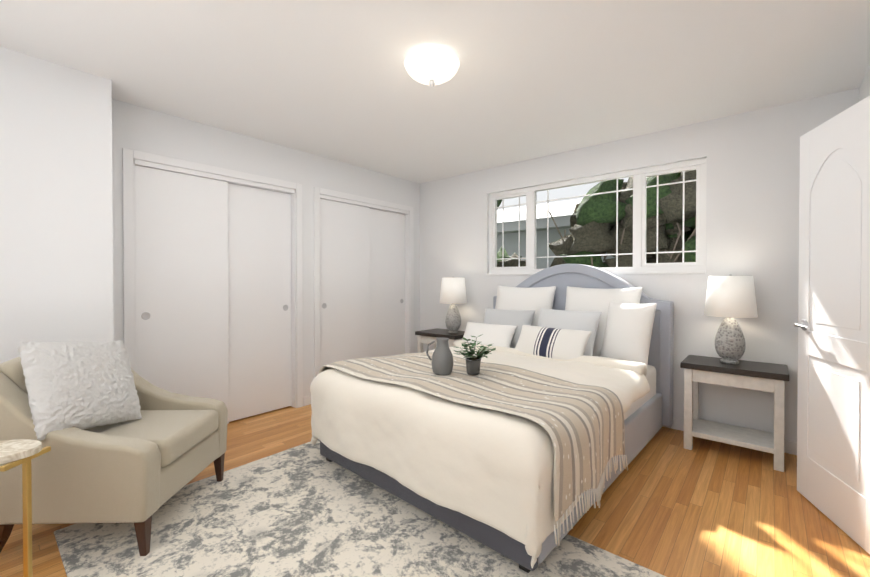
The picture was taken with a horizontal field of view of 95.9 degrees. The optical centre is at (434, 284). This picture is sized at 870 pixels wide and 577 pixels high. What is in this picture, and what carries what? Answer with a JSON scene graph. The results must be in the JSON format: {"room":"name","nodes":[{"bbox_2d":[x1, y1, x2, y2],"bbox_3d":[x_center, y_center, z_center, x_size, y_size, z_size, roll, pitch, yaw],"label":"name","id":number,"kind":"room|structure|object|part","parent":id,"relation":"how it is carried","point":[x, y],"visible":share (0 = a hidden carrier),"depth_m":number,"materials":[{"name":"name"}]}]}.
{"room":"bedroom","nodes":[
{"label":"bedroom","id":0,"kind":"room"},
{"bbox_2d":[0,46,113,363],"bbox_3d":[-2.751,-0.035,2.241,0.910,2.440,1.270,0,1,41],"label":"wall","id":1,"kind":"structure","parent":0,"point":[56,244],"depth_m":2.23,"materials":[{"name":"white paint"}]},
{"bbox_2d":[112,99,419,407],"bbox_3d":[-1.446,-0.052,4.020,0.620,2.440,3.130,0,1,41],"label":"wall","id":2,"kind":"structure","parent":0,"point":[139,128],"depth_m":3.44,"materials":[{"name":"white paint"}]},
{"bbox_2d":[135,165,228,423],"bbox_3d":[-1.933,0.160,3.033,0.034,2.011,0.628,0,1,41],"label":"sliding closet door","id":3,"kind":"structure","parent":2,"relation":"in","point":[182,326],"depth_m":3.01,"materials":[{"name":"white wood"}]},
{"bbox_2d":[122,148,302,407],"bbox_3d":[-1.747,0.115,3.259,0.114,2.120,1.360,0,1,41],"label":"trim","id":4,"kind":"structure","parent":2,"relation":"attached to","point":[130,157],"depth_m":3.08,"materials":[{"name":"white wood"}]},
{"bbox_2d":[228,183,291,421],"bbox_3d":[-1.581,0.155,3.503,0.034,2.011,0.628,0,1,41],"label":"sliding closet door","id":5,"kind":"structure","parent":2,"relation":"in","point":[259,300],"depth_m":3.49,"materials":[{"name":"white wood"}]},
{"bbox_2d":[320,199,369,367],"bbox_3d":[-0.958,0.149,4.173,0.034,2.011,0.648,0,1,41],"label":"sliding closet door","id":6,"kind":"structure","parent":2,"relation":"in","point":[344,281],"depth_m":4.14,"materials":[{"name":"white wood"}]},
{"bbox_2d":[314,187,413,377],"bbox_3d":[-0.765,0.104,4.407,0.114,2.120,1.400,0,1,41],"label":"trim","id":7,"kind":"structure","parent":2,"relation":"attached to","point":[326,194],"depth_m":4.29,"materials":[{"name":"white wood"}]},
{"bbox_2d":[369,208,404,356],"bbox_3d":[-0.593,0.144,4.658,0.034,2.011,0.648,0,1,41],"label":"sliding closet door","id":8,"kind":"structure","parent":2,"relation":"in","point":[386,283],"depth_m":4.66,"materials":[{"name":"white wood"}]},
{"bbox_2d":[0,404,869,576],"bbox_3d":[-0.292,1.235,2.309,4.575,0.100,4.550,0,1,41],"label":"floor","id":9,"kind":"structure","parent":0,"point":[670,506],"depth_m":2.00,"materials":[{"name":"brown wood"}]},
{"bbox_2d":[0,439,50,576],"bbox_3d":[-1.618,0.902,1.459,0.244,0.583,0.175,0,1,-1],"label":"side table","id":10,"kind":"object","parent":9,"relation":"on","point":[17,452],"visible":1,"depth_m":1.45,"materials":[{"name":"gold metal"}]},
{"bbox_2d":[0,340,227,555],"bbox_3d":[-1.630,0.720,2.006,0.798,0.937,0.732,0,1,-1],"label":"armchair","id":11,"kind":"object","parent":9,"relation":"on","point":[116,432],"visible":1,"depth_m":1.73,"materials":[{"name":"beige fabric"}]},
{"bbox_2d":[17,340,141,439],"bbox_3d":[-1.698,0.484,1.910,0.182,0.453,0.475,-26,-12,8],"label":"fur pillow","id":12,"kind":"object","parent":11,"relation":"on","point":[72,388],"depth_m":1.80,"materials":[{"name":"white fabric"}]},
{"bbox_2d":[84,410,217,467],"bbox_3d":[-1.529,0.783,2.020,0.595,0.130,0.486,0,1,-1],"label":"cushion","id":13,"kind":"object","parent":11,"relation":"on","point":[176,434],"depth_m":1.98,"materials":[{"name":"fabric"}]},
{"bbox_3d":[-1.604,0.933,2.020,0.705,0.180,0.690,0,1,-1],"label":"seat","id":14,"kind":"part","parent":11,"relation":"part of","materials":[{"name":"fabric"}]},
{"bbox_2d":[54,439,665,576],"bbox_3d":[-0.438,1.185,1.726,2.290,0.010,1.575,0,1,41],"label":"rug","id":15,"kind":"object","parent":9,"relation":"on","point":[307,509],"visible":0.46,"depth_m":1.81,"materials":[{"name":"grey carpet"}]},
{"bbox_2d":[415,328,464,352],"bbox_3d":[0.116,0.853,4.470,0.580,0.620,0.390,0,1,41],"label":"nightstand","id":16,"kind":"object","parent":9,"relation":"on","point":[427,336],"visible":0.35,"depth_m":4.41,"materials":[{"name":"grey wood"}]},
{"bbox_2d":[440,276,466,332],"bbox_3d":[0.203,0.227,4.382,0.304,0.632,0.304,0,1,41],"label":"lamp","id":17,"kind":"object","parent":16,"relation":"on","point":[453,291],"visible":1,"depth_m":4.29,"materials":[{"name":"fabric"}]},
{"bbox_3d":[0.203,0.068,4.380,0.304,0.280,0.304,0,1,41],"label":"lamp shade","id":18,"kind":"part","parent":17,"relation":"part of","materials":[{"name":"white fabric"}]},
{"bbox_2d":[310,264,673,572],"bbox_3d":[0.516,0.499,2.846,1.805,1.360,2.283,1,1,42],"label":"bed","id":19,"kind":"object","parent":9,"relation":"on","point":[528,443],"visible":0.88,"depth_m":2.12,"materials":[{"name":"grey fabric"}]},
{"bbox_2d":[426,338,452,374],"bbox_3d":[0.035,0.440,2.409,0.164,0.214,0.133,0,1,41],"label":"jug","id":20,"kind":"object","parent":19,"relation":"on","point":[442,360],"visible":1,"depth_m":2.36,"materials":[{"name":"grey ceramic"}]},
{"bbox_2d":[318,352,624,521],"bbox_3d":[0.098,0.727,2.386,1.780,0.407,0.782,1,1,42],"label":"throw","id":21,"kind":"object","parent":19,"relation":"on","point":[580,428],"depth_m":1.95,"materials":[{"name":"white fabric"}]},
{"bbox_2d":[452,334,495,374],"bbox_3d":[0.231,0.428,2.367,0.285,0.233,0.289,0,1,41],"label":"potted plant","id":22,"kind":"object","parent":19,"relation":"on","point":[473,363],"visible":1,"depth_m":2.34,"materials":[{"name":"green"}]},
{"bbox_2d":[310,346,649,567],"bbox_3d":[0.272,0.808,2.589,1.752,0.539,1.572,1,1,42],"label":"duvet","id":23,"kind":"object","parent":19,"relation":"on","point":[504,452],"depth_m":1.92,"materials":[{"name":"white fabric"}]},
{"bbox_2d":[483,308,534,347],"bbox_3d":[0.657,0.416,3.659,0.560,0.420,0.170,0,-23,39],"label":"pillow","id":24,"kind":"object","parent":19,"relation":"on","point":[518,317],"depth_m":3.59,"materials":[{"name":"grey fabric"}]},
{"bbox_2d":[537,308,601,355],"bbox_3d":[1.072,0.410,3.253,0.580,0.460,0.170,1,-25,45],"label":"pillow","id":25,"kind":"object","parent":19,"relation":"on","point":[572,319],"depth_m":3.18,"materials":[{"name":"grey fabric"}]},
{"bbox_3d":[1.257,0.464,3.635,1.640,1.305,0.118,1,1,42],"label":"headboard","id":26,"kind":"part","parent":19,"relation":"part of","materials":[{"name":"grey fabric"}]},
{"bbox_3d":[0.528,0.779,2.867,1.500,0.270,2.031,1,1,42],"label":"mattress","id":27,"kind":"part","parent":19,"relation":"part of","materials":[{"name":"white fabric"}]},
{"bbox_2d":[680,355,788,471],"bbox_3d":[2.103,0.870,2.770,0.580,0.620,0.390,0,1,41],"label":"nightstand","id":28,"kind":"object","parent":9,"relation":"on","point":[762,376],"visible":1,"depth_m":2.68,"materials":[{"name":"white wood"}]},
{"bbox_2d":[704,274,757,363],"bbox_3d":[2.094,0.243,2.784,0.304,0.632,0.304,0,1,41],"label":"lamp","id":29,"kind":"object","parent":28,"relation":"on","point":[730,296],"visible":1,"depth_m":2.71,"materials":[{"name":"fabric"}]},
{"bbox_3d":[2.094,0.084,2.783,0.304,0.280,0.304,0,1,41],"label":"lamp shade","id":30,"kind":"part","parent":29,"relation":"part of","materials":[{"name":"white fabric"}]},
{"bbox_2d":[0,0,869,182],"bbox_3d":[-0.292,-1.305,2.284,4.575,0.100,4.550,0,1,41],"label":"ceiling","id":31,"kind":"structure","parent":0,"point":[335,80],"depth_m":2.24,"materials":[{"name":"white paint"}]},
{"bbox_2d":[404,48,459,86],"bbox_3d":[-0.017,-1.177,2.188,0.308,0.152,0.308,0,1,41],"label":"flush-mount light","id":32,"kind":"object","parent":31,"relation":"attached to","point":[431,67],"visible":1,"depth_m":2.11,"materials":[{"name":"white glass"}]},
{"bbox_2d":[420,88,858,441],"bbox_3d":[1.138,-0.052,3.968,4.575,2.440,0.150,0,1,41],"label":"wall","id":33,"kind":"structure","parent":0,"point":[752,191],"depth_m":3.01,"materials":[{"name":"white paint"}]},
{"bbox_2d":[486,158,706,275],"bbox_3d":[1.368,-0.544,3.728,2.010,0.910,0.117,0,1,41],"label":"window","id":34,"kind":"structure","parent":33,"relation":"in","point":[639,253],"depth_m":3.41,"materials":[{"name":"white plastic"}]},
{"bbox_2d":[662,418,796,454],"bbox_3d":[1.256,1.125,3.772,3.825,0.090,0.012,0,1,41],"label":"baseboard","id":35,"kind":"structure","parent":33,"relation":"attached to","point":[790,447],"depth_m":2.74,"materials":[{"name":"white"}]},
{"bbox_2d":[859,65,869,101],"bbox_3d":[1.340,-0.020,0.801,0.150,2.440,4.400,0,1,41],"label":"wall","id":36,"kind":"structure","parent":0,"point":[864,90],"depth_m":2.34,"materials":[{"name":"white paint"}]},
{"bbox_2d":[794,96,869,553],"bbox_3d":[1.995,0.175,1.926,0.142,2.012,0.630,0,1,18],"label":"door leaf","id":37,"kind":"structure","parent":36,"relation":"in","point":[833,438],"depth_m":1.93,"materials":[{"name":"white wood"}]},
{"label":"outside","id":38,"kind":"structure","parent":0,"visible":0},
{"bbox_3d":[7.718,1.430,10.363,26.000,0.050,18.100,0,1,41],"label":"ground","id":39,"kind":"structure","parent":38,"visible":0},
{"bbox_2d":[497,199,614,268],"bbox_3d":[6.883,-0.893,10.133,21.600,4.600,5.500,0,1,41],"label":"house","id":40,"kind":"structure","parent":39,"relation":"on","point":[561,212],"depth_m":10.80,"materials":[{"name":"grey"}]},
{"bbox_2d":[497,170,695,267],"bbox_3d":[3.330,-1.554,5.526,10.244,6.038,3.272,0,1,41],"label":"trees","id":41,"kind":"object","parent":39,"relation":"on","point":[592,229],"visible":0.06,"depth_m":5.88,"materials":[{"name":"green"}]}
]}

